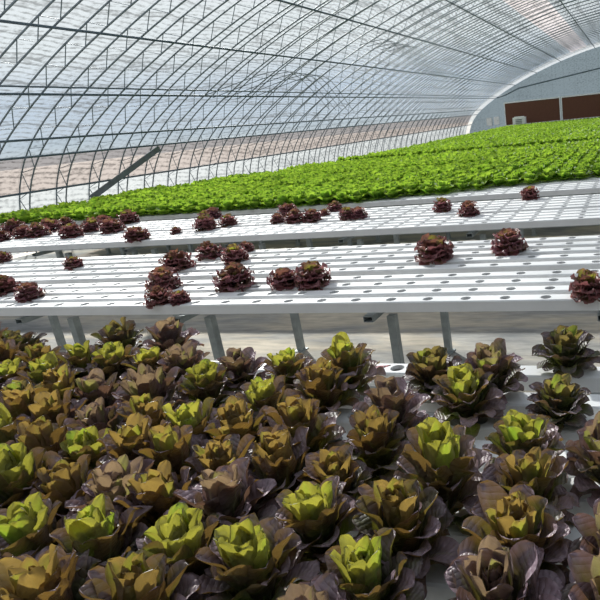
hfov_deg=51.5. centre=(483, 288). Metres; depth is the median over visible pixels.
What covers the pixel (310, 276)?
lettuce
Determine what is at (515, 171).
lettuce
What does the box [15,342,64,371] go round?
romaine lettuce
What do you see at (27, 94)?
purlin
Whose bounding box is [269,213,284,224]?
lettuce
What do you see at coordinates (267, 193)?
lettuce
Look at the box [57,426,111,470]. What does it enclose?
romaine lettuce
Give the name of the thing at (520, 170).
lettuce
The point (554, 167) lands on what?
lettuce
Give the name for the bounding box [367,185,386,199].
lettuce
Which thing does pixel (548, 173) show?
lettuce
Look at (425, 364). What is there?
romaine lettuce
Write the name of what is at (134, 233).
lettuce
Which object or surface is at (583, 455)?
romaine lettuce
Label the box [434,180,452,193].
lettuce
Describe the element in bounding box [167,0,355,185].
truss
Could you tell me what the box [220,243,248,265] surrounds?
lettuce
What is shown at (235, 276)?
lettuce
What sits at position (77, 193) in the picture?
wall
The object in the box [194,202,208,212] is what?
lettuce
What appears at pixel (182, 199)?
lettuce
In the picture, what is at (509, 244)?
lettuce
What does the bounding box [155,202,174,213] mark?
lettuce
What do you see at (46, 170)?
wall
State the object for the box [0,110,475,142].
purlin
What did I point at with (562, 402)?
romaine lettuce
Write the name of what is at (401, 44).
shade cord
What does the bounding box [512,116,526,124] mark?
unit
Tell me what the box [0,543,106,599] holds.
romaine lettuce
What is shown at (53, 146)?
wall
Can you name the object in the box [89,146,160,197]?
board
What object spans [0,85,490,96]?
purlin
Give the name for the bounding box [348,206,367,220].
lettuce
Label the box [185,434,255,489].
romaine lettuce
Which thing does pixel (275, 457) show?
romaine lettuce
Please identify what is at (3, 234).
lettuce
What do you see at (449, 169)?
lettuce
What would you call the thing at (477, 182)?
lettuce
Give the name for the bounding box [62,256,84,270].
lettuce
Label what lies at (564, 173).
lettuce
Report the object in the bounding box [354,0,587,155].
truss
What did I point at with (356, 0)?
truss
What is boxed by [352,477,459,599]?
romaine lettuce
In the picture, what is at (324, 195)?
lettuce
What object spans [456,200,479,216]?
lettuce
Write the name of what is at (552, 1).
ceiling
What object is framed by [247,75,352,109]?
shade cord
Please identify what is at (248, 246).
lettuce
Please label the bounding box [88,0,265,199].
truss
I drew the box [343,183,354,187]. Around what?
lettuce
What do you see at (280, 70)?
shade cord
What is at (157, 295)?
lettuce
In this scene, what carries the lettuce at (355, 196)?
on the table at (588, 185)
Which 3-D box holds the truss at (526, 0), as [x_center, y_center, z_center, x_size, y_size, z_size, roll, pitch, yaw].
[6.275,-7.497,18.773,26.397,5.888,0.028,-1,17,15]
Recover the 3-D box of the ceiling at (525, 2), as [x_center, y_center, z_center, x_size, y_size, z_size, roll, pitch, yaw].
[0.934,-9.061,17.386,1.077,0.260,45.000,-1,17,15]
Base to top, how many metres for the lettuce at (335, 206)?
0.155 m
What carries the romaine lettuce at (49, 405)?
on the table at (437, 586)
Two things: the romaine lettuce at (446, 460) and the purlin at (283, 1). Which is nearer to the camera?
the romaine lettuce at (446, 460)
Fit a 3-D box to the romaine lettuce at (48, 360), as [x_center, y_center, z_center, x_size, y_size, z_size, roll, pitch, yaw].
[-1.830,0.400,2.438,0.285,0.248,0.265,2,18,24]
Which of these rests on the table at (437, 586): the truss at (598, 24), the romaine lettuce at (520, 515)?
the romaine lettuce at (520, 515)
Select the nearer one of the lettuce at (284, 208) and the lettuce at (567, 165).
the lettuce at (284, 208)
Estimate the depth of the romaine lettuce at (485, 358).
2.06 m
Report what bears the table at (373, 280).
on the floor
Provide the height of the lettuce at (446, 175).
0.194 m
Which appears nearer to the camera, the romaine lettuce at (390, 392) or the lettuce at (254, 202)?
the romaine lettuce at (390, 392)
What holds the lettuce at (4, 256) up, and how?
on the table at (373, 280)
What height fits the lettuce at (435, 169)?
0.214 m
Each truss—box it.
[0,0,17,17]
[0,0,82,84]
[0,0,138,153]
[19,0,186,252]
[56,0,228,204]
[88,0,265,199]
[118,0,298,193]
[144,0,328,187]
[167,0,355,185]
[189,0,379,182]
[208,0,402,179]
[226,0,423,175]
[242,0,442,174]
[258,0,460,171]
[271,0,476,170]
[284,0,492,167]
[297,0,507,163]
[308,0,521,162]
[318,0,534,162]
[328,0,547,160]
[337,0,561,159]
[346,0,574,156]
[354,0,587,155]
[362,0,599,154]
[370,0,598,152]
[376,3,599,151]
[383,3,599,151]
[389,7,599,149]
[395,9,599,148]
[401,13,599,147]
[406,15,598,146]
[412,17,599,141]
[416,20,599,143]
[421,22,599,143]
[426,24,599,140]
[430,26,599,140]
[435,28,599,138]
[439,30,599,137]
[443,32,599,136]
[447,33,599,136]
[450,35,599,134]
[453,38,599,136]
[456,42,599,135]
[459,44,597,134]
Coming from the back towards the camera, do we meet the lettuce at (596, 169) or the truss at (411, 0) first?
the truss at (411, 0)
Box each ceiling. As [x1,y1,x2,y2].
[503,0,585,51]
[548,0,599,45]
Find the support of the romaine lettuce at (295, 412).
on the table at (437, 586)
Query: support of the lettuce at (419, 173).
on the table
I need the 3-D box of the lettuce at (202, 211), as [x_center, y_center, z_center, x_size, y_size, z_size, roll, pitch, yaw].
[-3.764,-0.977,7.777,0.194,0.160,0.220,-9,17,-10]
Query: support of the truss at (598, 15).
on the floor
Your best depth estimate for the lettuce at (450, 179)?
8.35 m
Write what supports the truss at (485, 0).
on the floor
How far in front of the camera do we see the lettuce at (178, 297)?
3.80 m
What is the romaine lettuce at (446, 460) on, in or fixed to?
on the table at (437, 586)
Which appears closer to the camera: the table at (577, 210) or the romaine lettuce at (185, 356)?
the romaine lettuce at (185, 356)
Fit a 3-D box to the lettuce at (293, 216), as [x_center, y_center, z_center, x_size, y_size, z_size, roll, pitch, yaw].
[-2.249,-0.860,6.857,0.251,0.188,0.269,-9,17,-11]
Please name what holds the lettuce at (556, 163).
on the table
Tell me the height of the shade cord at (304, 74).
0.823 m
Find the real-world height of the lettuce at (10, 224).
0.265 m
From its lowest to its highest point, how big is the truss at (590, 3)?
5.888 m
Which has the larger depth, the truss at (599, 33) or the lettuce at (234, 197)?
the truss at (599, 33)
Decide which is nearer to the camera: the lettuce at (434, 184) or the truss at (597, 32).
the lettuce at (434, 184)
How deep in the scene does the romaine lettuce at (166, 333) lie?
2.70 m
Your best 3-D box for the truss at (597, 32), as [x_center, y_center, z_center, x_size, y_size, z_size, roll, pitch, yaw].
[9.820,-11.954,32.373,26.397,5.888,0.028,-1,17,15]
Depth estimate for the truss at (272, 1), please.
12.04 m
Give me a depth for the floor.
5.45 m
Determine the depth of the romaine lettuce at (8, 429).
1.83 m
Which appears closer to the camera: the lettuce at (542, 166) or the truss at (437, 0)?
the lettuce at (542, 166)
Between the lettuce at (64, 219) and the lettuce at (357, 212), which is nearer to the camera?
the lettuce at (357, 212)
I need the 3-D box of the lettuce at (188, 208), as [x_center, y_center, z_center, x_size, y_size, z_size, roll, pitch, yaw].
[-4.490,-1.223,8.756,0.261,0.157,0.249,1,18,23]
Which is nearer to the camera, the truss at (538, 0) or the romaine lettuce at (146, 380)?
the romaine lettuce at (146, 380)
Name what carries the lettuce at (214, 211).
on the table at (577, 210)
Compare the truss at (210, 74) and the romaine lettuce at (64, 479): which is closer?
the romaine lettuce at (64, 479)
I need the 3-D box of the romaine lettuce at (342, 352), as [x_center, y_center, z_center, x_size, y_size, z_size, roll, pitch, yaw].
[-0.523,0.313,2.251,0.280,0.277,0.269,-7,17,-3]
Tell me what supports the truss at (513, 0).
on the floor
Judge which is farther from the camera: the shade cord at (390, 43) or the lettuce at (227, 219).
the shade cord at (390, 43)
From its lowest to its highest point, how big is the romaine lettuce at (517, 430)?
0.248 m
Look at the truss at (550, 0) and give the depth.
21.93 m
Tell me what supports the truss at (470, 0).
on the floor
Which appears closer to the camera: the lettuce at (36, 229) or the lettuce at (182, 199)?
the lettuce at (36, 229)
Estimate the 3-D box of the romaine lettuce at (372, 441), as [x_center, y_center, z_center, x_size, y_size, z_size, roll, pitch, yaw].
[-0.317,0.476,1.702,0.249,0.235,0.237,9,22,40]
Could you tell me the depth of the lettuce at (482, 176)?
8.21 m
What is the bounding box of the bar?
[497,67,599,97]
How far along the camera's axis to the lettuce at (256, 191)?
9.19 m
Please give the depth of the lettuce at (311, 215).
6.74 m
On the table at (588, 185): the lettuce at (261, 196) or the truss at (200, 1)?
the lettuce at (261, 196)
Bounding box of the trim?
[466,42,599,133]
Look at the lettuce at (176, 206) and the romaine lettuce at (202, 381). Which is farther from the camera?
the lettuce at (176, 206)
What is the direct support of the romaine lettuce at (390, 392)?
on the table at (437, 586)
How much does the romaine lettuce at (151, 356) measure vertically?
0.212 m
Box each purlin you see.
[0,19,512,84]
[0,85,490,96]
[0,93,495,98]
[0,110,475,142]
[0,114,477,160]
[0,124,471,197]
[276,0,536,72]
[445,0,559,60]
[559,0,595,48]
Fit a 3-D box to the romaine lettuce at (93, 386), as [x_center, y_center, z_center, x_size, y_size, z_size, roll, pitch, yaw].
[-1.442,0.437,2.172,0.248,0.260,0.238,-7,17,-6]
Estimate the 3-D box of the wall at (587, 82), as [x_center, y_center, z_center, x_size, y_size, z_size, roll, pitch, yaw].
[11.194,-13.545,37.635,25.899,5.640,0.001,-1,17,15]
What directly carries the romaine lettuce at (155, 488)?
on the table at (437, 586)
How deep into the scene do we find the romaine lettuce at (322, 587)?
1.05 m
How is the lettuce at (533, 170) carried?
on the table at (588, 185)
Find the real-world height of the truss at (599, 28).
5.888 m
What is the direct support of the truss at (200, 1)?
on the floor
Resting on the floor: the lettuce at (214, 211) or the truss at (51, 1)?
the truss at (51, 1)
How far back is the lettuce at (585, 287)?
3.08 m
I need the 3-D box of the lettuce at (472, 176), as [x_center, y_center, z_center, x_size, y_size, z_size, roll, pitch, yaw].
[-0.206,-1.601,8.523,0.292,0.187,0.279,3,19,28]
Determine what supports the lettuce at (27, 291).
on the table at (373, 280)
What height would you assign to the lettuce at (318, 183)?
0.209 m
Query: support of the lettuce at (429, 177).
on the table at (588, 185)
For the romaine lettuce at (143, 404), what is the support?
on the table at (437, 586)
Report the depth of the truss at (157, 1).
10.04 m
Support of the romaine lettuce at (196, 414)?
on the table at (437, 586)
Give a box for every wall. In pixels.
[0,111,474,158]
[0,115,471,195]
[0,126,466,255]
[470,47,599,132]
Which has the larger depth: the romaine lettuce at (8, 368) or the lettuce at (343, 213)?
the lettuce at (343, 213)
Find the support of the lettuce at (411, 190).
on the table at (588, 185)
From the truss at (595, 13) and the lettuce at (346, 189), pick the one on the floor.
the truss at (595, 13)
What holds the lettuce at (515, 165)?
on the table
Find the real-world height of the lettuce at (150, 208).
0.184 m
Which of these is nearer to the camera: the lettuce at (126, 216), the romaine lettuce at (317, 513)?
the romaine lettuce at (317, 513)
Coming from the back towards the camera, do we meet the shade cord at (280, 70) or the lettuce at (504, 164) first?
the shade cord at (280, 70)
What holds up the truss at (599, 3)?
on the floor
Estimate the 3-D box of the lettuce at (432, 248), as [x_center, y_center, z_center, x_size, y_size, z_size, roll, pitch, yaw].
[-0.361,-0.287,4.274,0.311,0.235,0.332,-1,17,15]
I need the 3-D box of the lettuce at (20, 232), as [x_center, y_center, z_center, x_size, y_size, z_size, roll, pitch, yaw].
[-6.346,-0.783,7.954,0.286,0.205,0.281,-14,19,-26]
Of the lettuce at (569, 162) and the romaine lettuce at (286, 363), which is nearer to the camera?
the romaine lettuce at (286, 363)
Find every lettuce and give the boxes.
[0,218,25,233]
[0,229,13,241]
[0,251,12,263]
[0,274,20,296]
[0,321,8,338]
[0,338,25,363]
[0,358,29,384]
[0,374,5,390]
[0,379,40,396]
[0,383,34,421]
[0,402,30,442]
[0,442,61,508]
[0,492,67,558]
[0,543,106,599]
[0,550,38,558]
[2,330,48,350]
[5,351,83,387]
[6,413,82,454]
[11,224,32,238]
[13,282,46,302]
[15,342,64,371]
[16,389,88,426]
[17,454,101,521]
[24,222,52,238]
[31,363,79,400]
[35,493,152,571]
[39,218,61,231]
[55,222,84,238]
[56,340,100,385]
[57,216,74,227]
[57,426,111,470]
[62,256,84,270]
[63,397,126,431]
[64,454,154,517]
[70,368,120,411]
[79,552,210,599]
[81,217,101,232]
[84,341,139,385]
[90,317,147,349]
[95,215,110,221]
[96,218,126,234]
[96,412,166,467]
[112,363,189,409]
[113,460,198,544]
[114,209,139,224]
[116,393,175,428]
[119,346,170,379]
[121,226,150,242]
[132,423,208,481]
[136,502,231,599]
[142,316,203,351]
[143,285,172,308]
[144,203,157,214]
[144,266,182,292]
[148,397,219,439]
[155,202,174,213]
[157,340,209,390]
[158,248,195,272]
[163,457,280,529]
[167,289,190,305]
[169,202,183,213]
[169,226,181,234]
[174,198,185,202]
[177,358,240,407]
[180,203,197,213]
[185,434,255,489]
[187,197,196,203]
[190,199,201,210]
[192,213,218,231]
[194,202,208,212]
[195,241,222,261]
[195,513,319,599]
[196,210,211,217]
[197,395,269,443]
[205,198,222,209]
[206,207,221,218]
[211,262,255,292]
[215,193,226,197]
[216,347,270,395]
[218,213,237,227]
[219,199,237,209]
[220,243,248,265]
[229,195,240,207]
[234,198,249,209]
[235,375,295,426]
[238,241,254,251]
[244,424,323,509]
[245,195,264,208]
[253,189,262,194]
[257,396,345,452]
[259,194,266,206]
[259,194,276,208]
[261,190,272,195]
[262,347,315,390]
[266,267,296,290]
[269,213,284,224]
[273,192,292,206]
[275,476,358,573]
[276,572,345,599]
[277,203,296,216]
[283,208,302,223]
[283,357,359,413]
[289,194,306,206]
[294,260,331,290]
[294,444,373,515]
[295,190,307,203]
[300,208,321,222]
[302,192,321,205]
[313,180,324,185]
[316,190,336,203]
[320,208,330,215]
[320,331,385,398]
[324,527,424,599]
[326,188,336,200]
[326,200,343,211]
[333,190,348,202]
[336,182,345,187]
[338,206,352,220]
[341,188,352,201]
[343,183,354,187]
[343,405,413,482]
[346,178,357,183]
[348,188,366,202]
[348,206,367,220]
[350,181,358,186]
[352,376,430,442]
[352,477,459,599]
[360,188,370,199]
[361,185,372,198]
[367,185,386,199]
[381,185,402,197]
[384,176,397,180]
[391,182,406,195]
[393,417,492,535]
[402,346,461,404]
[403,181,419,195]
[414,181,421,192]
[414,233,454,264]
[415,171,426,176]
[415,176,425,190]
[418,181,436,194]
[421,180,437,192]
[425,175,434,180]
[431,167,441,173]
[431,363,505,437]
[432,197,451,212]
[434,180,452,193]
[442,173,453,177]
[444,167,454,171]
[444,534,563,599]
[445,177,457,189]
[453,176,470,190]
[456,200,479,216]
[457,480,571,590]
[463,338,527,403]
[467,174,474,180]
[469,167,477,174]
[470,177,486,189]
[471,447,579,537]
[473,174,490,187]
[474,164,483,169]
[479,171,492,185]
[481,167,490,171]
[481,409,566,473]
[489,173,506,185]
[490,228,528,255]
[495,162,506,169]
[500,167,511,173]
[501,169,510,175]
[503,173,521,185]
[510,162,521,169]
[511,170,523,182]
[513,169,526,182]
[519,186,539,200]
[521,171,538,183]
[522,168,540,181]
[525,373,593,432]
[532,325,599,378]
[535,164,545,171]
[539,167,556,181]
[549,166,561,178]
[552,162,561,169]
[556,167,572,179]
[558,167,574,177]
[560,163,573,176]
[561,160,575,174]
[561,548,599,599]
[562,498,599,582]
[565,411,599,507]
[569,268,599,303]
[570,166,590,179]
[574,163,591,174]
[582,159,593,165]
[588,164,599,176]
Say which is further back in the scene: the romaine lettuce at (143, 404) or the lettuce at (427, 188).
the lettuce at (427, 188)
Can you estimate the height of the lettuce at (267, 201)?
0.189 m
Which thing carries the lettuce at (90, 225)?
on the table at (577, 210)
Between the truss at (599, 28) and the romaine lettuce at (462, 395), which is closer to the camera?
the romaine lettuce at (462, 395)
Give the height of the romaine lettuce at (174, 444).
0.284 m
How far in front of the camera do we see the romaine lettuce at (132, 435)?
1.68 m
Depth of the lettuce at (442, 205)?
6.50 m
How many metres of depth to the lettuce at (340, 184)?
9.01 m
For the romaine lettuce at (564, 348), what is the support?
on the table at (437, 586)
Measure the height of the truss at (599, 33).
5.888 m
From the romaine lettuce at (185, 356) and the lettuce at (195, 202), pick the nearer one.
the romaine lettuce at (185, 356)
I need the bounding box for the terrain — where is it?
[13,132,469,257]
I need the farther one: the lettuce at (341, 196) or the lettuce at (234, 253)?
the lettuce at (341, 196)
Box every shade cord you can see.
[201,70,329,109]
[212,72,335,109]
[224,73,340,108]
[237,74,347,110]
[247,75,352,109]
[360,39,431,74]
[367,41,435,75]
[374,43,438,75]
[381,44,442,76]
[388,46,446,77]
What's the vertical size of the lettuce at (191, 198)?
0.208 m
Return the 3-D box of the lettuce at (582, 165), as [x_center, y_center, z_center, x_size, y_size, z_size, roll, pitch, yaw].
[1.433,-1.698,8.267,0.288,0.204,0.264,9,22,41]
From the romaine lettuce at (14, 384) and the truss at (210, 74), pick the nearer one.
the romaine lettuce at (14, 384)
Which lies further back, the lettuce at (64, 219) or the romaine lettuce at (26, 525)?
the lettuce at (64, 219)
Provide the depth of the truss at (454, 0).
17.43 m
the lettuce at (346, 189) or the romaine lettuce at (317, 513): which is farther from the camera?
the lettuce at (346, 189)
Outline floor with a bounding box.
[0,194,599,589]
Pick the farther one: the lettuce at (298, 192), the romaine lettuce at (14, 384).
the lettuce at (298, 192)
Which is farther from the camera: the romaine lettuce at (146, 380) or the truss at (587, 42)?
the truss at (587, 42)
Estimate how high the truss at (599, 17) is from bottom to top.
5.888 m
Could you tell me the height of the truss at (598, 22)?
5.888 m
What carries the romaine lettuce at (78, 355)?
on the table at (437, 586)
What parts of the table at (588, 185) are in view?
leg, leg, leg, rail, leg, leg, leg, leg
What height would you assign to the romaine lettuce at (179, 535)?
0.253 m
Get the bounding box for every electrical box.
[486,118,492,125]
[494,117,499,124]
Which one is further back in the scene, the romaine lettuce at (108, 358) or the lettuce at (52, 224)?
the lettuce at (52, 224)
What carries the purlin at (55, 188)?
attached to the truss at (272, 1)
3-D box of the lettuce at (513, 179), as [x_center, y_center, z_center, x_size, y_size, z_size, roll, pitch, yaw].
[0.420,-1.544,8.155,0.251,0.167,0.249,-1,17,17]
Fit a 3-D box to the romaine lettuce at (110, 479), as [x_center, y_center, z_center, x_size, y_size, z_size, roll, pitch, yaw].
[-0.983,0.583,1.557,0.241,0.245,0.235,-19,21,-37]
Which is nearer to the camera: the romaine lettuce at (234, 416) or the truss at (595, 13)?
the romaine lettuce at (234, 416)
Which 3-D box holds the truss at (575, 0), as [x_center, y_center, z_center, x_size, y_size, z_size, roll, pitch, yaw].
[7.021,-8.435,21.636,26.397,5.888,0.028,-1,17,15]
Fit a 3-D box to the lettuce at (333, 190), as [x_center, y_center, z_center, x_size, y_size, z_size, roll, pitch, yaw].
[-2.195,-1.342,8.296,0.277,0.206,0.277,-8,17,-8]
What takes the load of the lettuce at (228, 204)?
on the table at (588, 185)
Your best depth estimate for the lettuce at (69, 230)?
7.41 m
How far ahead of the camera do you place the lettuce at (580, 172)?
8.06 m
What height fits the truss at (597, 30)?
5.888 m
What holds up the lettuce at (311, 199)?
on the table at (588, 185)
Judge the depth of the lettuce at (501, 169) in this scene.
8.68 m
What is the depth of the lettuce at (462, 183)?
8.09 m
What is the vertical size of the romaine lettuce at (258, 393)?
0.255 m
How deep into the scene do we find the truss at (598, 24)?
31.11 m
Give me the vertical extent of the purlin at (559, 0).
0.040 m
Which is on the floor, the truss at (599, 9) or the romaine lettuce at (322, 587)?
the truss at (599, 9)
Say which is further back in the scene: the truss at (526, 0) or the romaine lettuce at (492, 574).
the truss at (526, 0)
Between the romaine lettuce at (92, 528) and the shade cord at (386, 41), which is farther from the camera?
the shade cord at (386, 41)
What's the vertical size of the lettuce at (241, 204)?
0.172 m
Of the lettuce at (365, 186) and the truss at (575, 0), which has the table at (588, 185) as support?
the lettuce at (365, 186)
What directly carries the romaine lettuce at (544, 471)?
on the table at (437, 586)
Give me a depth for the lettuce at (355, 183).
8.97 m
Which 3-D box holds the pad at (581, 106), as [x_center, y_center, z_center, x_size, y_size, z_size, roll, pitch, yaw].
[7.277,-12.342,38.887,3.940,1.580,0.180,-1,17,15]
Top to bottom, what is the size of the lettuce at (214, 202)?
0.191 m
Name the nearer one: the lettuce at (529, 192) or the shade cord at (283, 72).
the lettuce at (529, 192)
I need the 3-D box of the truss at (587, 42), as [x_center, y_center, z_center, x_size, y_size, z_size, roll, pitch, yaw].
[10.566,-12.893,35.236,26.397,5.888,0.028,-1,17,15]
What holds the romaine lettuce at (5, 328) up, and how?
on the table at (437, 586)
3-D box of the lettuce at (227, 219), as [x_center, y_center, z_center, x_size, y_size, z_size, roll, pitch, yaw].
[-3.150,-0.836,7.097,0.215,0.166,0.243,2,18,24]
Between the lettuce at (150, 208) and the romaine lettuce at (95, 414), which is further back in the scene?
the lettuce at (150, 208)
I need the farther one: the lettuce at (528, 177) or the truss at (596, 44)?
the truss at (596, 44)
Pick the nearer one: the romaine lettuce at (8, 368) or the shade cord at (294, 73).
the romaine lettuce at (8, 368)
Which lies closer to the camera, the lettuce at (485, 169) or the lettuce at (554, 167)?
the lettuce at (554, 167)
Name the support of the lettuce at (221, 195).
on the table at (588, 185)
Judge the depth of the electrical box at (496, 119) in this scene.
40.62 m
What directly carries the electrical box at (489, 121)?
attached to the wall at (587, 82)
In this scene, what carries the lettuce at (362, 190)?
on the table at (588, 185)
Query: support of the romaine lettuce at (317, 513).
on the table at (437, 586)
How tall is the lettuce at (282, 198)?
0.214 m
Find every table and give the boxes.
[0,175,599,257]
[0,194,599,257]
[0,235,599,363]
[125,361,599,599]
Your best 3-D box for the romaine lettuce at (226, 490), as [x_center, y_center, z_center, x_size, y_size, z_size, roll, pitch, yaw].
[-0.660,0.571,1.470,0.280,0.258,0.252,-11,16,-20]
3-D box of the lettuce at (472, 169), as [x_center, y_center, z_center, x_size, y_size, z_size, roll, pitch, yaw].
[-0.151,-1.923,9.545,0.266,0.202,0.291,-14,18,-25]
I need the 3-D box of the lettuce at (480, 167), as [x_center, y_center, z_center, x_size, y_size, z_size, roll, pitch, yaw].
[-0.088,-2.030,9.862,0.294,0.207,0.287,-17,20,-32]
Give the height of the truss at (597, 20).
5.888 m
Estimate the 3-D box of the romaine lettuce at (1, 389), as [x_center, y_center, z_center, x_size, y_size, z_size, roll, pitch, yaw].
[-2.054,0.449,2.342,0.252,0.256,0.257,7,21,37]
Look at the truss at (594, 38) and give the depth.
36.45 m
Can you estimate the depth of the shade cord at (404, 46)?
17.07 m
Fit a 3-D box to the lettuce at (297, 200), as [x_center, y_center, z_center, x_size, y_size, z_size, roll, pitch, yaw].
[-2.673,-1.276,8.267,0.279,0.189,0.262,-15,19,-28]
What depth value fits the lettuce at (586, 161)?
9.00 m
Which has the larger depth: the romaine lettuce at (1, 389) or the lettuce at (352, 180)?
the lettuce at (352, 180)
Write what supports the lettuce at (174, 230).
on the table at (577, 210)
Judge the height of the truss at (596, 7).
5.888 m
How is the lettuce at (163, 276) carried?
on the table at (373, 280)
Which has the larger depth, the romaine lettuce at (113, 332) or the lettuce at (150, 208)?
the lettuce at (150, 208)
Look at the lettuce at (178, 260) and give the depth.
4.84 m
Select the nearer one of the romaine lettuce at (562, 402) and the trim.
the romaine lettuce at (562, 402)
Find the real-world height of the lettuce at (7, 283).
0.172 m
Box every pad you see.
[504,97,560,125]
[561,93,599,119]
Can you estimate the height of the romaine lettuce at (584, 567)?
0.259 m
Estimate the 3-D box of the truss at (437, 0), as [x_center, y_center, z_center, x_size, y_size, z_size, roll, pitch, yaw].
[5.155,-6.090,14.478,26.397,5.888,0.028,-1,17,15]
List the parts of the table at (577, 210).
leg, leg, leg, leg, rail, leg, leg, leg, leg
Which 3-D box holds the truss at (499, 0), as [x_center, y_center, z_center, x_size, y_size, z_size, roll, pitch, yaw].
[5.901,-7.028,17.341,26.397,5.888,0.028,-1,17,15]
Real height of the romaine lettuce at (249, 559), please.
0.252 m
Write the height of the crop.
0.234 m
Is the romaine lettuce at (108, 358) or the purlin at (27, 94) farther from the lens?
the purlin at (27, 94)
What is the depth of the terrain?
12.07 m
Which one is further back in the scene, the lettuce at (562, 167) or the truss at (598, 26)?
the truss at (598, 26)
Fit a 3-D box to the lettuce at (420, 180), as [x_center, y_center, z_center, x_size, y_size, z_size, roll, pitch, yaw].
[-0.926,-1.543,8.506,0.312,0.219,0.301,-12,18,-21]
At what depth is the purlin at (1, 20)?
10.19 m
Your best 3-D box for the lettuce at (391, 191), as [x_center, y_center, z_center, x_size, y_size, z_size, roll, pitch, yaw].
[-1.287,-1.349,8.056,0.302,0.187,0.319,-9,17,-11]
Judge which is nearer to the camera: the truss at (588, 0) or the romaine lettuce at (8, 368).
the romaine lettuce at (8, 368)
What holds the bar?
attached to the wall at (587, 82)
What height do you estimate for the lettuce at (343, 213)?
0.164 m
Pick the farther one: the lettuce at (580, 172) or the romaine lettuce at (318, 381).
the lettuce at (580, 172)
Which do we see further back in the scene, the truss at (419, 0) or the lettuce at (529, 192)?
the truss at (419, 0)
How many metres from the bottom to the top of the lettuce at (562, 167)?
0.172 m
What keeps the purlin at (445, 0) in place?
attached to the truss at (272, 1)
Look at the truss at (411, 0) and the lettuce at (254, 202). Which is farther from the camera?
the truss at (411, 0)
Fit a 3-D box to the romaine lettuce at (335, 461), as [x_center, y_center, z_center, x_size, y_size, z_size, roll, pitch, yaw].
[-0.389,0.539,1.554,0.234,0.205,0.239,-11,17,-17]
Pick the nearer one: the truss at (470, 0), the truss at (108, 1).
the truss at (108, 1)
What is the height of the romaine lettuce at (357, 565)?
0.236 m
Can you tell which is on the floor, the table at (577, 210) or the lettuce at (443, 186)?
the table at (577, 210)
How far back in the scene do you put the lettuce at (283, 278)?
3.92 m
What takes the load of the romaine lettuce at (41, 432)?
on the table at (437, 586)
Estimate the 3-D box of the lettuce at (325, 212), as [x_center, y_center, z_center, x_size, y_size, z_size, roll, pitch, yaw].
[-1.965,-0.940,7.129,0.144,0.099,0.127,-4,17,5]
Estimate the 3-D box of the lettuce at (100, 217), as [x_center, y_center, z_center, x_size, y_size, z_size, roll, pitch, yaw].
[-5.564,-0.994,8.419,0.250,0.184,0.262,-4,17,6]
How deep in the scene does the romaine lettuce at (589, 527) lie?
1.23 m
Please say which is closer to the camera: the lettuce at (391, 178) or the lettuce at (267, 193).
the lettuce at (267, 193)
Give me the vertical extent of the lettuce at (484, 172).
0.209 m
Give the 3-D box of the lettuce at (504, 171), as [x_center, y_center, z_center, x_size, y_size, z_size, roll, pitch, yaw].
[0.303,-1.671,8.570,0.294,0.199,0.310,-7,17,-3]
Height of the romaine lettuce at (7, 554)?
0.240 m
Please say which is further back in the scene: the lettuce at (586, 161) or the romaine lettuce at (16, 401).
the lettuce at (586, 161)
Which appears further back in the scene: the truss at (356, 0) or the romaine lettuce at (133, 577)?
the truss at (356, 0)
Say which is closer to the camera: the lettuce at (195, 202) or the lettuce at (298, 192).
the lettuce at (298, 192)
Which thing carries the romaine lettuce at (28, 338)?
on the table at (437, 586)
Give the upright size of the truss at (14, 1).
5.888 m
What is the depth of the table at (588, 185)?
7.98 m
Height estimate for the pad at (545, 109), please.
1.580 m
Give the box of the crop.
[0,116,599,224]
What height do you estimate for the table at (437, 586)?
0.801 m
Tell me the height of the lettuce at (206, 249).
0.185 m
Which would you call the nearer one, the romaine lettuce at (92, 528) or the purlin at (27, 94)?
the romaine lettuce at (92, 528)
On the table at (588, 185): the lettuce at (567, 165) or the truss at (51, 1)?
the lettuce at (567, 165)
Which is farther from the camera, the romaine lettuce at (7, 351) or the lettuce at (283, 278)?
the lettuce at (283, 278)
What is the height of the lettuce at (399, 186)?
0.212 m
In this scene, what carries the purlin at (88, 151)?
attached to the truss at (272, 1)
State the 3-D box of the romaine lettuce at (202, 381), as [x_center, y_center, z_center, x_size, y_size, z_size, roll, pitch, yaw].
[-1.073,0.392,2.244,0.224,0.227,0.232,-6,17,-1]
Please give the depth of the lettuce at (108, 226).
7.49 m
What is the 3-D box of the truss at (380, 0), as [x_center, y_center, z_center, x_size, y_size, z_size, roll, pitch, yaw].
[4.595,-5.386,12.331,26.397,5.888,0.028,-1,17,15]
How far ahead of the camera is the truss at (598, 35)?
35.63 m
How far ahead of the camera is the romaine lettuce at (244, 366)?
2.35 m
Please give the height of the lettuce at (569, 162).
0.225 m
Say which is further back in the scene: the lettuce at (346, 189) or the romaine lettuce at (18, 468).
the lettuce at (346, 189)
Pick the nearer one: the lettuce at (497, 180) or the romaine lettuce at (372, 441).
the romaine lettuce at (372, 441)
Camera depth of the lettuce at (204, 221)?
6.88 m
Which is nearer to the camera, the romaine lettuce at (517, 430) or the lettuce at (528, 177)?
the romaine lettuce at (517, 430)
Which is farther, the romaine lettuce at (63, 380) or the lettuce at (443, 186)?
the lettuce at (443, 186)
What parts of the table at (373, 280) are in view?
leg, leg, leg, leg, leg, leg, leg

